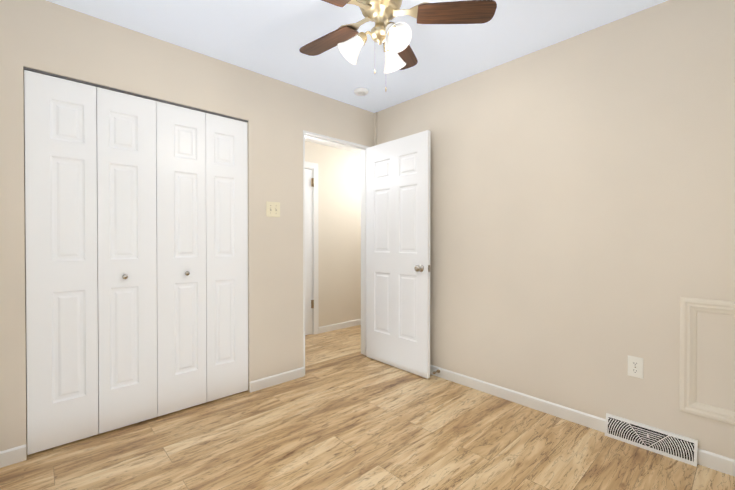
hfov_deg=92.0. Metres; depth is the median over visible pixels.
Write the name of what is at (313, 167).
door frame
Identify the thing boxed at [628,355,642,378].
duplex electrical outlet
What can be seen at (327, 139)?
door frame
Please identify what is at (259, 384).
baseboard
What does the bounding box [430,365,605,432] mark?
baseboard
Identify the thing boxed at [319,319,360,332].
baseboard
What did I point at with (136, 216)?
closet doors
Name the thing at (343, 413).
floor
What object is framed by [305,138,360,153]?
ceiling
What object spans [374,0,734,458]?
wall
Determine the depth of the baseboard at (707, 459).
1.77 m
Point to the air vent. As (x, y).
(681, 448)
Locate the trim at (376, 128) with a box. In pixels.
[376,112,376,144]
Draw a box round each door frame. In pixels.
[303,130,368,375]
[305,161,318,334]
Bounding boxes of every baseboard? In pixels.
[0,444,26,467]
[249,367,303,392]
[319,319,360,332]
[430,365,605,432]
[697,448,734,476]
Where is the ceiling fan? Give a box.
[299,0,496,91]
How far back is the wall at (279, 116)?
2.39 m
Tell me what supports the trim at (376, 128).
attached to the wall at (582, 213)
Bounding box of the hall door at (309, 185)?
[305,169,313,334]
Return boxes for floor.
[0,325,734,489]
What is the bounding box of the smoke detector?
[353,87,368,96]
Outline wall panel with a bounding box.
[679,297,734,424]
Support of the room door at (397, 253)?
attached to the door frame at (327, 139)
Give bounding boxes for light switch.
[266,201,279,216]
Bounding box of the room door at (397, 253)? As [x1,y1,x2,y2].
[366,130,429,378]
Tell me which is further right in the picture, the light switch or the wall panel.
the wall panel
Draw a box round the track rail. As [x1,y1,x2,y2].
[23,67,247,121]
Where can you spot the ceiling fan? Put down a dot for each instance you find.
(394, 38)
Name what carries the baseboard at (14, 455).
attached to the wall at (279, 116)
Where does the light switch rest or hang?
attached to the wall at (279, 116)
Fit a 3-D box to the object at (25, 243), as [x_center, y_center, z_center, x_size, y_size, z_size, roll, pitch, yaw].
[-1.658,-0.101,2.611,1.903,2.440,0.680,0,1,-43]
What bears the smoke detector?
attached to the ceiling at (269, 38)
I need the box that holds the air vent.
[605,413,697,466]
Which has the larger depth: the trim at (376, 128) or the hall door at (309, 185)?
the hall door at (309, 185)
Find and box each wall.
[0,0,373,455]
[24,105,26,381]
[305,141,360,326]
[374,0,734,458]
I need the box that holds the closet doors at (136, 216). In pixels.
[24,70,247,454]
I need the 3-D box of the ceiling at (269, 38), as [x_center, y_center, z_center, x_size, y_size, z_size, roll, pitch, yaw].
[0.447,-1.351,2.582,5.440,0.060,4.370,0,1,-43]
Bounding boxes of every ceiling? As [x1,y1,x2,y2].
[47,0,667,112]
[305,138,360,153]

